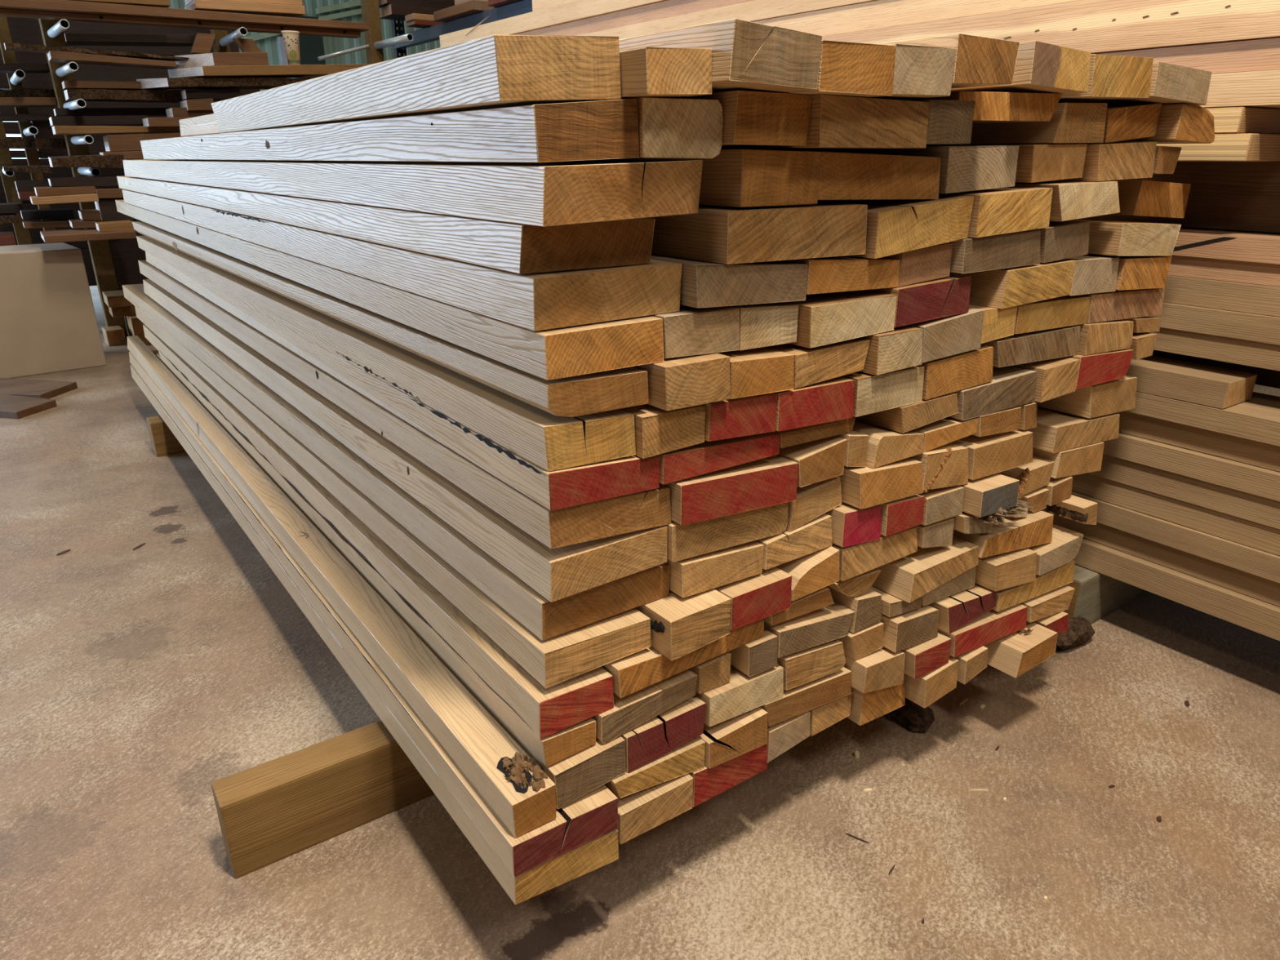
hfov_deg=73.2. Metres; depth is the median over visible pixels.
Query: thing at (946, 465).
board
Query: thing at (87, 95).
board
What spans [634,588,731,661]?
board
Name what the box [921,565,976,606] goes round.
board
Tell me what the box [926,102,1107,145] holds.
board
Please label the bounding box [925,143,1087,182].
board
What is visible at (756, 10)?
board
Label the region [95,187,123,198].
board
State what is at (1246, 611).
board
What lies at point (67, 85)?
board
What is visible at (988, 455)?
board
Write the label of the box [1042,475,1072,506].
board
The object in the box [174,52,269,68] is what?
board
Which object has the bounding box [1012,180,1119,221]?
board
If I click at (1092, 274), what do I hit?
board
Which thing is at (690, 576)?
board
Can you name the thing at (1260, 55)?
board
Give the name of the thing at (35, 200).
board
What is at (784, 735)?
board
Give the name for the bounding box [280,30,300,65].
paper cup
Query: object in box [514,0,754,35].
board
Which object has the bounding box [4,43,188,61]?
board
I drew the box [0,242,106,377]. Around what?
block
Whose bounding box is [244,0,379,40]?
trim
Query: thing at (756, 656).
board
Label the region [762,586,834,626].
board
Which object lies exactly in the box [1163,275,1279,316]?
board
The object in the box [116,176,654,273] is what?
board
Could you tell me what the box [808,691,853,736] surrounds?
board
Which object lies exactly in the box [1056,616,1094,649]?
bark piece
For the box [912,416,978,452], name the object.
board
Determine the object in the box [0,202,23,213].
board
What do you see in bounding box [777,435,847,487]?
board
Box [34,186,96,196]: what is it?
board
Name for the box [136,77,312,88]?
board
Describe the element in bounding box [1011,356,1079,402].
board
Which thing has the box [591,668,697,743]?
board
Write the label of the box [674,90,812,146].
board
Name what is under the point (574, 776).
board
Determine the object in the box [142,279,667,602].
board
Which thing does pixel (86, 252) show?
post
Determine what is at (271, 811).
beam
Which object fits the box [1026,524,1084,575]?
board
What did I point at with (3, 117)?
board
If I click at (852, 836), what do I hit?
chip
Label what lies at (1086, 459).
board
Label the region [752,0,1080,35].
board
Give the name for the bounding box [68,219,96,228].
board
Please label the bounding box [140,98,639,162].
board
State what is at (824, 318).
board
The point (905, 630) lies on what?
board
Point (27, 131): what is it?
post
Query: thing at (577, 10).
board
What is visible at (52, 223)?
board
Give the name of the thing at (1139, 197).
board
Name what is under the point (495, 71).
board
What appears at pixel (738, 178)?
board
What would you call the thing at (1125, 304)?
board
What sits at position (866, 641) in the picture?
board
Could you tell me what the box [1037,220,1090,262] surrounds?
board
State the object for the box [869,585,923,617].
board
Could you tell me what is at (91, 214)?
board
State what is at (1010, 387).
board
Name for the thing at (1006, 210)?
board
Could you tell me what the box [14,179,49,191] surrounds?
board
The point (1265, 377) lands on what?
board
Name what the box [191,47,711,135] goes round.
board
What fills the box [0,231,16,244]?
board
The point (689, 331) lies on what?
board
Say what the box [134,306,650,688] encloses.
board
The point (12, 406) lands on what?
board
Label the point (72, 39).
board
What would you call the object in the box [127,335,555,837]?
board
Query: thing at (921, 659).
board
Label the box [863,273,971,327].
board
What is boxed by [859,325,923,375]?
board
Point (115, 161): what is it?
board
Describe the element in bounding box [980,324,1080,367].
board
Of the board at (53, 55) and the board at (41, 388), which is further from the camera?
the board at (53, 55)
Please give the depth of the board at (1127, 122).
2.07 m
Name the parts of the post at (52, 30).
arm, arm, arm, arm, arm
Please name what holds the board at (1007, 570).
on the board at (1062, 575)
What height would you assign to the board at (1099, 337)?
0.110 m
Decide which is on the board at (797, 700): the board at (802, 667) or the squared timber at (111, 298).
the board at (802, 667)
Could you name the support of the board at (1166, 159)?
on the board at (1139, 197)
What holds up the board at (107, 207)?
on the board at (84, 234)
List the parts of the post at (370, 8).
arm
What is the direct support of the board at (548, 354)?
on the board at (626, 387)
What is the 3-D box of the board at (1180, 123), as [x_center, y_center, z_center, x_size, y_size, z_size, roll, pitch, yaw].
[0.087,-1.528,3.865,0.217,0.110,4.483,-14,25,-33]
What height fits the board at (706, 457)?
0.075 m
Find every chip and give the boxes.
[56,549,70,555]
[133,542,145,550]
[844,833,869,844]
[853,751,859,758]
[863,787,872,791]
[959,697,968,705]
[969,788,989,791]
[1156,815,1161,822]
[1184,700,1189,706]
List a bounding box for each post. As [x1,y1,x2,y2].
[0,16,55,243]
[0,111,32,244]
[38,18,128,339]
[209,26,247,52]
[360,0,413,64]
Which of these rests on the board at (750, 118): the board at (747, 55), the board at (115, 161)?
the board at (747, 55)
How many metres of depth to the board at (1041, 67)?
1.77 m
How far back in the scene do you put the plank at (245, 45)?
6.81 m
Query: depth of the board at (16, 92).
6.68 m
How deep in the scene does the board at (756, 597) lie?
1.75 m
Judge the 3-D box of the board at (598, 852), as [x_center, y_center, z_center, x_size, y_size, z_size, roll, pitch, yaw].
[-1.599,0.019,3.513,0.226,0.109,5.003,-14,25,-33]
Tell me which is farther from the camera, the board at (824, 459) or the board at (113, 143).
the board at (113, 143)
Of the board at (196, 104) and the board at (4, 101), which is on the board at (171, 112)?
the board at (196, 104)
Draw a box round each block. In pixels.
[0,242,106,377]
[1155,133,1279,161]
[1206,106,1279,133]
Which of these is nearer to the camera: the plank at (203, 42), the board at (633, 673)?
the board at (633, 673)
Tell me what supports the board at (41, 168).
on the post at (27, 131)
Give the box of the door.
[297,15,325,78]
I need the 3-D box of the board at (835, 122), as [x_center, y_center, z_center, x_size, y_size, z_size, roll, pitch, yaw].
[-0.910,-1.269,3.232,0.287,0.103,4.524,-14,25,-33]
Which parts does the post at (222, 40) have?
arm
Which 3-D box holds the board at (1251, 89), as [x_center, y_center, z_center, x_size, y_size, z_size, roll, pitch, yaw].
[0.622,-1.632,3.857,0.420,0.082,5.900,-14,25,-33]
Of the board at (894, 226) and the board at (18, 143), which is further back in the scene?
the board at (18, 143)
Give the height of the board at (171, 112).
0.077 m
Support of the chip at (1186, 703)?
on the floor
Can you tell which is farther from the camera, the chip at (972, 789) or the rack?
the rack
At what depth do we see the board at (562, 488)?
1.64 m
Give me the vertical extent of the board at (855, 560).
0.098 m
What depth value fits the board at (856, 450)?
1.82 m
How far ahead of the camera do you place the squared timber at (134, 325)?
7.11 m
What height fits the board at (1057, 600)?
0.095 m
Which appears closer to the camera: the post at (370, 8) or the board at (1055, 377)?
the board at (1055, 377)
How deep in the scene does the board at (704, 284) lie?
1.52 m
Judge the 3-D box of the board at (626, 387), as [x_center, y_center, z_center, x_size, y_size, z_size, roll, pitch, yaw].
[-1.409,-0.784,3.151,0.208,0.086,4.563,-14,25,-33]
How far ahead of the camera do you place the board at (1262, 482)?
2.54 m
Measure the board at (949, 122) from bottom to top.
0.098 m
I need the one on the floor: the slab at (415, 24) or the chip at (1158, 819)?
the chip at (1158, 819)
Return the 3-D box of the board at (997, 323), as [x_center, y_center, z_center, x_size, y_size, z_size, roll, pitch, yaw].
[-0.487,-0.988,3.664,0.131,0.095,4.463,-14,25,-33]
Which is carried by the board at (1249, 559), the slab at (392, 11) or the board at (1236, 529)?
the board at (1236, 529)
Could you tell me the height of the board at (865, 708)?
0.121 m
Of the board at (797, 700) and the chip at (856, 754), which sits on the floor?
the chip at (856, 754)
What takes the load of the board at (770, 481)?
on the board at (702, 537)
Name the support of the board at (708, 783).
on the beam at (163, 442)
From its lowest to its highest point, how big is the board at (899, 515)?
0.100 m
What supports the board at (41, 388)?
on the floor
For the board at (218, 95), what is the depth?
6.62 m
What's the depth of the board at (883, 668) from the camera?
2.03 m
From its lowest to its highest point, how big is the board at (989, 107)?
0.080 m
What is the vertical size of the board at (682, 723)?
0.102 m
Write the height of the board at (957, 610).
0.098 m
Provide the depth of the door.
11.67 m
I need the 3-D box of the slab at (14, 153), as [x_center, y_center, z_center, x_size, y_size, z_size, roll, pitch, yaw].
[-6.132,-3.123,8.264,0.600,0.065,0.500,-14,25,-33]
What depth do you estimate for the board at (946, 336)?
1.88 m
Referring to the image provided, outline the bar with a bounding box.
[317,44,368,60]
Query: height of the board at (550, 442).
0.105 m
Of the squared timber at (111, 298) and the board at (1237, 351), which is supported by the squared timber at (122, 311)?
the squared timber at (111, 298)
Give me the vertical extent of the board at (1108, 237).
0.116 m
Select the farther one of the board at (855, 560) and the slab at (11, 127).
the slab at (11, 127)
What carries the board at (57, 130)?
on the board at (113, 143)
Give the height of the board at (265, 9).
0.083 m
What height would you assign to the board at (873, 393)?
0.103 m
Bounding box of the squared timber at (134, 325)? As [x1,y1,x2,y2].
[124,315,151,345]
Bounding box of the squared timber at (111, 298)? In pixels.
[102,289,131,307]
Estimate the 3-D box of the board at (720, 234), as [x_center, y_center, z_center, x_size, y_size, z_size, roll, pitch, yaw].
[-0.985,-1.060,3.207,0.354,0.112,4.355,-14,25,-33]
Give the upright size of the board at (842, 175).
0.111 m
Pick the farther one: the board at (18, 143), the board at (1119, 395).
the board at (18, 143)
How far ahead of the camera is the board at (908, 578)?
2.06 m
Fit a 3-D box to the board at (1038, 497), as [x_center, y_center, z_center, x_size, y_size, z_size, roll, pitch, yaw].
[-0.324,-0.603,4.066,0.103,0.077,4.692,-14,25,-33]
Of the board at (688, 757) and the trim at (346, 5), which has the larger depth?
the trim at (346, 5)
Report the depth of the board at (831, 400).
1.70 m
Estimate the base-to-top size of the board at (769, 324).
0.100 m
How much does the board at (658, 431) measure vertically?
0.097 m
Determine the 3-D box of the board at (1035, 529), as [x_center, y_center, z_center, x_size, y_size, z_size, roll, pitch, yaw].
[-0.370,-0.493,3.964,0.327,0.115,4.595,-14,25,-33]
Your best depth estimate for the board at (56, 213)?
6.43 m
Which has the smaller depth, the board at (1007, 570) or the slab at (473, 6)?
the board at (1007, 570)
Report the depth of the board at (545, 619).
1.87 m
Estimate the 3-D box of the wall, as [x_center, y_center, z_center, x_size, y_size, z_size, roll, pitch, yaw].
[-1.671,-6.489,13.692,10.332,5.400,0.035,-14,25,-33]
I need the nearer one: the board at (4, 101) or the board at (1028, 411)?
the board at (1028, 411)
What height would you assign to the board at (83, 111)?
0.077 m
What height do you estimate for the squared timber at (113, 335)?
0.130 m
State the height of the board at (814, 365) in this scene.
0.092 m
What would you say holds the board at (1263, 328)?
on the board at (1237, 351)
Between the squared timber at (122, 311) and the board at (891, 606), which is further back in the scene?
the squared timber at (122, 311)
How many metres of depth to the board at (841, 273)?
1.67 m
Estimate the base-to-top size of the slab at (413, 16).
0.051 m
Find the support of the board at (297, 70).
on the board at (167, 82)
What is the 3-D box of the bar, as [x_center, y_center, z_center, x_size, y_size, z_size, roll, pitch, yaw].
[-2.641,-3.841,7.738,0.534,0.175,0.031,-19,28,-40]
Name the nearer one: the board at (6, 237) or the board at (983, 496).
the board at (983, 496)
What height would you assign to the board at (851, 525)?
0.115 m
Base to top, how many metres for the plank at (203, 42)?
0.139 m
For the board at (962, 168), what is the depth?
1.80 m
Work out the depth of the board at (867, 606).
1.99 m
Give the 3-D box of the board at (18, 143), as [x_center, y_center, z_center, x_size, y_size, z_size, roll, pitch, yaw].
[-4.947,-2.669,6.838,0.650,0.086,0.309,-14,25,-33]
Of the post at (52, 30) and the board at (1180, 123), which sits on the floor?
the post at (52, 30)
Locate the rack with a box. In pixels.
[391,0,532,58]
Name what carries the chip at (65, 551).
on the floor
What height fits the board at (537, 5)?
0.077 m
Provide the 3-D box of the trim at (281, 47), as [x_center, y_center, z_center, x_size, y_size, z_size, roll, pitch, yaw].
[-4.747,-4.526,12.002,0.160,2.930,0.110,-14,25,-33]
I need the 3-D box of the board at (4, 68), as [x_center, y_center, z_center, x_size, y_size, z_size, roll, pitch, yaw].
[-4.897,-3.189,6.683,0.539,0.074,0.300,-14,25,-33]
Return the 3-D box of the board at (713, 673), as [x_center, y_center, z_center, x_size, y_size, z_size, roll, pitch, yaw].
[-1.174,-0.241,3.478,0.083,0.090,4.522,-14,25,-33]
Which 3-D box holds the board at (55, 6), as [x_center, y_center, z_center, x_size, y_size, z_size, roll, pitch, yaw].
[-3.486,-3.560,6.630,2.749,0.085,0.300,-14,25,-33]
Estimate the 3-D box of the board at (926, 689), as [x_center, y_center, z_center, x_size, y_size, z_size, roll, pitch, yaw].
[-0.615,-0.149,3.909,0.135,0.116,4.653,-14,25,-33]
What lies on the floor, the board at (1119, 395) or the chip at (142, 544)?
the chip at (142, 544)
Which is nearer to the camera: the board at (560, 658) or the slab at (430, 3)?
the board at (560, 658)
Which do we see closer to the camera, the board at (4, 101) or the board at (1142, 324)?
the board at (1142, 324)
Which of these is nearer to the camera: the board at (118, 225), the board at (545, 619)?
the board at (545, 619)
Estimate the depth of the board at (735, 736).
1.82 m
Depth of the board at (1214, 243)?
2.45 m
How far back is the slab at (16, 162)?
8.12 m
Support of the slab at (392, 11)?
on the rack
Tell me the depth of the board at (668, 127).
1.34 m
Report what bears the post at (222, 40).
on the floor
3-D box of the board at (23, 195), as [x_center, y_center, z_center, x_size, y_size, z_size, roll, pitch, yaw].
[-4.735,-2.198,6.658,0.105,0.071,0.300,-14,25,-33]
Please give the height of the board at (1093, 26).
0.143 m
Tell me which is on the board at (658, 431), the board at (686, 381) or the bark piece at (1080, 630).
the board at (686, 381)
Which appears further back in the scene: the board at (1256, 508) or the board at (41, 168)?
the board at (41, 168)
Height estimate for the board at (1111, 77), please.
0.108 m
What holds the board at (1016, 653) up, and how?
on the beam at (271, 811)
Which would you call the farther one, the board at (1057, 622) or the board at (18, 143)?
the board at (18, 143)
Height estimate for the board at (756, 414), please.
0.103 m
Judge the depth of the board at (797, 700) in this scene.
1.95 m
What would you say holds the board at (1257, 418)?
on the board at (1256, 453)
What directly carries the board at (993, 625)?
on the board at (1016, 653)
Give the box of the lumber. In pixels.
[6,17,239,56]
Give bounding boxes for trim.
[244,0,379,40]
[276,36,296,78]
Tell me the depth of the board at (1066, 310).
2.09 m
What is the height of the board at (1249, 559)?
0.070 m
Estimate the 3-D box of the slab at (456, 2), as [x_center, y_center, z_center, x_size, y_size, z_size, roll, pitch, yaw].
[-0.980,-4.164,7.449,0.850,0.210,1.100,-14,25,-33]
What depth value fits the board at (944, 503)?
2.02 m
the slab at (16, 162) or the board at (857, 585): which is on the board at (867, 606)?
the board at (857, 585)
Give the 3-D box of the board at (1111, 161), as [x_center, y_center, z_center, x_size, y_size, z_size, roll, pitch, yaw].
[-0.082,-1.375,3.702,0.276,0.108,4.283,-14,25,-33]
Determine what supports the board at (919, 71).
on the board at (835, 122)
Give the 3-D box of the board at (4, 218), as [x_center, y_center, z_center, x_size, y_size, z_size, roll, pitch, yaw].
[-5.002,-2.011,6.651,0.326,0.062,0.311,-14,25,-33]
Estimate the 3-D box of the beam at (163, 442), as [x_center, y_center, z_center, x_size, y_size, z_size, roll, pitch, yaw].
[-1.756,-0.443,5.127,2.055,0.184,0.140,-15,25,-34]
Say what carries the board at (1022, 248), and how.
on the board at (1001, 288)
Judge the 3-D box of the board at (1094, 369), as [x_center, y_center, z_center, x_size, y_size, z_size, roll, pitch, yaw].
[-0.036,-0.910,3.921,0.273,0.110,4.325,-14,25,-33]
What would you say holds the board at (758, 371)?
on the board at (831, 400)
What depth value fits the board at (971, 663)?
2.19 m
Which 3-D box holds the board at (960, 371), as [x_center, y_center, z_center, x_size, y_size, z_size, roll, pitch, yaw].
[-0.565,-0.864,3.606,0.252,0.110,4.394,-14,25,-33]
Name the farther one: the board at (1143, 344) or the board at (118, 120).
the board at (118, 120)
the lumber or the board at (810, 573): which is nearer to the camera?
the board at (810, 573)
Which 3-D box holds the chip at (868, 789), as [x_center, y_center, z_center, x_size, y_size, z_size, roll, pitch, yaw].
[0.573,0.779,2.168,0.026,0.003,0.009,-6,22,-14]
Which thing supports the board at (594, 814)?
on the board at (598, 852)
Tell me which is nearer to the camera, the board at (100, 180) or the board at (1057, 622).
the board at (1057, 622)
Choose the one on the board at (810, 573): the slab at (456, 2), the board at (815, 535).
the board at (815, 535)
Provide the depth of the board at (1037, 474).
2.26 m
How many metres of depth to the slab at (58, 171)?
8.28 m
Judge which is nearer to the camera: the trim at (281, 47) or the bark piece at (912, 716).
the bark piece at (912, 716)
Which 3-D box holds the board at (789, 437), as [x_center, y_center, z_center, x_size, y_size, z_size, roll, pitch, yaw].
[-0.935,-0.723,3.428,0.216,0.054,4.423,-14,25,-33]
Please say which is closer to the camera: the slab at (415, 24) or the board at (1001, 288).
the board at (1001, 288)
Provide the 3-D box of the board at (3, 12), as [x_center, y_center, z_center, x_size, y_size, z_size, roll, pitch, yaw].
[-3.514,-3.514,6.637,2.715,0.070,0.124,-14,25,-33]
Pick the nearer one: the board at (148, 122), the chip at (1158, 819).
the chip at (1158, 819)
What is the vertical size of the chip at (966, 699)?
0.004 m
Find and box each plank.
[191,33,215,53]
[232,37,262,52]
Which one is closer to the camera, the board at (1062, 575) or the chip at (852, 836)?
the chip at (852, 836)
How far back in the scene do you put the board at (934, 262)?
1.79 m
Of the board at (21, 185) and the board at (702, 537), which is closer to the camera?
the board at (702, 537)
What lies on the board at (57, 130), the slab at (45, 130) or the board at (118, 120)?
the board at (118, 120)
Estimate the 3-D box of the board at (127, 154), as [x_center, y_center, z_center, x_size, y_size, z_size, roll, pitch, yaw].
[-3.858,-2.420,6.420,0.262,0.056,0.250,-14,25,-33]
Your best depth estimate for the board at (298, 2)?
6.88 m
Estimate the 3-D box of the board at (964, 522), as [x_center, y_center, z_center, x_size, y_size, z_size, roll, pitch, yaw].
[-0.493,-0.535,3.808,0.248,0.118,4.628,-15,26,-35]
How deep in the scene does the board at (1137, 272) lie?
2.26 m
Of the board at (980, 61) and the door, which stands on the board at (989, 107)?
the board at (980, 61)
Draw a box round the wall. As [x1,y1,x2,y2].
[168,0,439,91]
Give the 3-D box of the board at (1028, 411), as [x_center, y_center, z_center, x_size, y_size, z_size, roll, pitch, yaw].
[-0.286,-0.767,3.787,0.067,0.089,4.301,-14,25,-33]
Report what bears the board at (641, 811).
on the beam at (163, 442)
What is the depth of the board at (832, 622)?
1.90 m
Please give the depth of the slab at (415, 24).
7.75 m
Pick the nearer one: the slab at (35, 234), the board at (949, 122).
the board at (949, 122)
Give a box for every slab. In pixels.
[0,48,260,95]
[0,101,180,119]
[0,166,125,203]
[0,202,141,248]
[2,121,32,133]
[6,137,35,138]
[9,150,39,157]
[11,158,49,165]
[31,120,183,158]
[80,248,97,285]
[107,230,148,289]
[377,0,454,8]
[378,3,444,21]
[404,13,438,22]
[406,19,444,28]
[433,0,494,22]
[454,0,496,8]
[488,0,522,7]
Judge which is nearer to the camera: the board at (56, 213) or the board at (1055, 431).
the board at (1055, 431)
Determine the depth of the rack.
7.39 m
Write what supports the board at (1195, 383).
on the board at (1257, 418)
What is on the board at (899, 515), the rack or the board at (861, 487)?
the board at (861, 487)
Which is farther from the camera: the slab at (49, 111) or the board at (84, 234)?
the slab at (49, 111)
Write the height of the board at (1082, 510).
0.091 m
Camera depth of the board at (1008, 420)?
2.08 m
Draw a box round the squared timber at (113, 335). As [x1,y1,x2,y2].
[102,325,126,346]
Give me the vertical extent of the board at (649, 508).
0.110 m
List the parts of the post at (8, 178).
arm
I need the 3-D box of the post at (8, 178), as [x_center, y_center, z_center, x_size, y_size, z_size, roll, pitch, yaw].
[-5.200,-2.677,7.042,0.105,3.000,0.900,-14,25,-33]
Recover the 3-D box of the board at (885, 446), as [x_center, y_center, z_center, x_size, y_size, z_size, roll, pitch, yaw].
[-0.754,-0.711,3.585,0.169,0.090,4.503,-14,25,-33]
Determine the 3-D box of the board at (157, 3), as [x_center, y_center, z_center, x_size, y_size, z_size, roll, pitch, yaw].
[-4.145,-3.528,6.338,1.189,0.078,0.400,-14,25,-33]
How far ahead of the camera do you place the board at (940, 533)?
2.05 m
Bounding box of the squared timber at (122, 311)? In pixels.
[108,302,136,317]
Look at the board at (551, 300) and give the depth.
1.49 m
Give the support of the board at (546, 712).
on the board at (556, 747)
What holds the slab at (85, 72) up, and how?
on the slab
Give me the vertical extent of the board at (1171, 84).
0.102 m
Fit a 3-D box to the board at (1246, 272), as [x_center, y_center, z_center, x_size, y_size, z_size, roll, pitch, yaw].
[0.822,-1.133,3.869,0.340,0.058,5.600,-14,25,-33]
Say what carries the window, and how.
in the wall
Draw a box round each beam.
[146,415,186,456]
[211,720,434,878]
[1062,564,1148,624]
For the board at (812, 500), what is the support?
on the board at (815, 535)
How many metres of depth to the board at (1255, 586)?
2.66 m
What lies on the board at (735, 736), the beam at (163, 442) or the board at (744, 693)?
the board at (744, 693)
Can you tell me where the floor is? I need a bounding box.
[0,285,1279,959]
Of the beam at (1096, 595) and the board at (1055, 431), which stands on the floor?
the beam at (1096, 595)
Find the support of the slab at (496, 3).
on the rack
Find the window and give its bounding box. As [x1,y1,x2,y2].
[5,133,26,158]
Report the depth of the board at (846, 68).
1.40 m
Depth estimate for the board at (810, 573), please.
1.84 m
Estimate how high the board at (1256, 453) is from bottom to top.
0.076 m
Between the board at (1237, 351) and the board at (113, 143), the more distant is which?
the board at (113, 143)
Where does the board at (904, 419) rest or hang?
on the board at (885, 446)
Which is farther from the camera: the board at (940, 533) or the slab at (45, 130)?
the slab at (45, 130)
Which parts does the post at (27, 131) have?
arm, arm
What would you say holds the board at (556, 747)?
on the board at (574, 776)
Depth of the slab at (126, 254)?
7.63 m
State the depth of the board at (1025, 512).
2.24 m
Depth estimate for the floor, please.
2.15 m
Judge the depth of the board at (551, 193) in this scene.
1.40 m
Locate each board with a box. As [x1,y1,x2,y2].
[0,0,368,32]
[0,8,360,38]
[0,63,49,73]
[0,88,55,97]
[0,97,57,106]
[0,114,48,121]
[0,137,66,149]
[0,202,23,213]
[0,213,18,223]
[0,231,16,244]
[0,377,77,399]
[0,393,57,418]
[2,164,52,173]
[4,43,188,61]
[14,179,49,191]
[17,191,35,199]
[20,208,75,219]
[22,219,71,228]
[30,193,98,204]
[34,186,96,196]
[40,228,136,243]
[47,50,177,69]
[48,115,147,126]
[48,154,124,168]
[48,175,118,186]
[51,125,180,134]
[53,107,169,115]
[61,80,168,90]
[63,88,182,102]
[64,32,195,46]
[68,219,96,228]
[70,0,170,8]
[78,208,101,220]
[94,197,133,221]
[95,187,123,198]
[95,220,134,231]
[99,151,143,159]
[102,132,182,151]
[115,200,663,380]
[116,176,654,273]
[121,189,682,331]
[122,159,702,226]
[122,284,669,640]
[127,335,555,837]
[128,350,617,876]
[130,364,618,904]
[132,221,648,417]
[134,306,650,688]
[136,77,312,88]
[136,235,635,471]
[137,260,671,548]
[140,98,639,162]
[142,116,194,127]
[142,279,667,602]
[142,324,613,739]
[145,251,660,511]
[156,353,625,809]
[158,351,595,766]
[165,107,213,117]
[167,63,372,78]
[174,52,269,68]
[178,18,822,136]
[179,97,213,111]
[180,88,240,101]
[184,0,302,5]
[184,0,305,17]
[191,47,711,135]
[211,34,621,133]
[439,0,667,47]
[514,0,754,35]
[532,0,576,11]
[576,0,877,39]
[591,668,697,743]
[598,149,820,207]
[600,618,764,697]
[604,773,693,844]
[605,736,705,798]
[609,97,723,159]
[620,404,706,458]
[620,695,706,773]
[633,352,730,410]
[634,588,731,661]
[648,202,867,264]
[648,304,739,358]
[650,253,808,308]
[658,431,779,484]
[660,454,798,524]
[664,502,787,562]
[665,540,764,597]
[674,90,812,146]
[688,651,731,693]
[688,743,767,807]
[695,664,783,726]
[698,706,767,768]
[702,392,777,441]
[714,566,791,630]
[716,346,794,399]
[720,94,929,149]
[728,628,777,676]
[732,302,799,351]
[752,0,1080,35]
[755,513,832,569]
[760,145,1018,193]
[760,666,851,726]
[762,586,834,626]
[764,337,870,388]
[764,600,854,657]
[767,711,810,763]
[774,376,854,431]
[774,417,855,448]
[775,546,839,601]
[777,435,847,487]
[777,639,845,690]
[780,40,896,97]
[780,255,900,294]
[785,476,841,531]
[786,289,897,348]
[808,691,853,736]
[817,151,940,199]
[817,194,973,258]
[822,0,1279,53]
[824,502,881,547]
[826,586,881,633]
[827,568,880,596]
[831,526,917,581]
[835,430,868,466]
[836,457,923,509]
[837,621,884,660]
[840,364,924,417]
[843,646,905,693]
[846,679,904,725]
[852,419,924,468]
[853,392,958,433]
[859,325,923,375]
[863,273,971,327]
[864,44,956,99]
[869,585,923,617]
[872,536,979,603]
[878,33,1020,88]
[878,493,924,536]
[880,242,952,286]
[880,604,938,653]
[897,91,1062,124]
[901,632,951,679]
[903,655,959,708]
[905,307,982,363]
[908,442,968,493]
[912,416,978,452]
[915,99,975,144]
[915,517,954,547]
[920,344,993,399]
[920,485,964,525]
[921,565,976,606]
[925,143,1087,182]
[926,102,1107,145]
[926,142,1156,181]
[928,582,996,633]
[937,603,1027,657]
[938,186,1053,237]
[948,365,1037,420]
[949,259,1075,309]
[950,229,1040,273]
[950,645,987,684]
[951,40,1091,93]
[951,429,1032,479]
[951,494,1038,533]
[952,510,1053,558]
[959,473,1019,517]
[968,304,1017,343]
[972,406,1021,436]
[974,547,1036,591]
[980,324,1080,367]
[983,621,1057,678]
[991,560,1075,612]
[996,455,1054,498]
[1007,503,1028,517]
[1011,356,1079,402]
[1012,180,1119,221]
[1013,294,1090,333]
[1017,401,1037,430]
[1017,487,1048,512]
[1020,584,1075,622]
[1022,406,1119,453]
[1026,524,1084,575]
[1032,441,1104,478]
[1033,611,1068,633]
[1035,375,1137,417]
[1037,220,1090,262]
[1040,509,1279,606]
[1041,494,1097,524]
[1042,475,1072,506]
[1057,62,1211,106]
[1058,53,1153,102]
[1063,254,1119,295]
[1066,348,1133,389]
[1070,473,1279,555]
[1071,218,1181,256]
[1071,491,1279,582]
[1072,537,1279,640]
[1075,320,1133,355]
[1077,288,1164,323]
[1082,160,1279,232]
[1087,453,1279,528]
[1088,253,1172,290]
[1101,37,1279,73]
[1102,431,1279,501]
[1103,103,1161,142]
[1104,179,1191,217]
[1108,103,1214,144]
[1115,410,1279,471]
[1120,316,1160,333]
[1124,355,1257,408]
[1124,391,1279,446]
[1128,332,1157,359]
[1147,302,1279,345]
[1149,327,1279,370]
[1151,349,1279,388]
[1152,146,1182,173]
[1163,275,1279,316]
[1166,254,1279,286]
[1172,226,1279,264]
[1199,69,1279,109]
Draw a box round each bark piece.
[889,697,934,732]
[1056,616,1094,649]

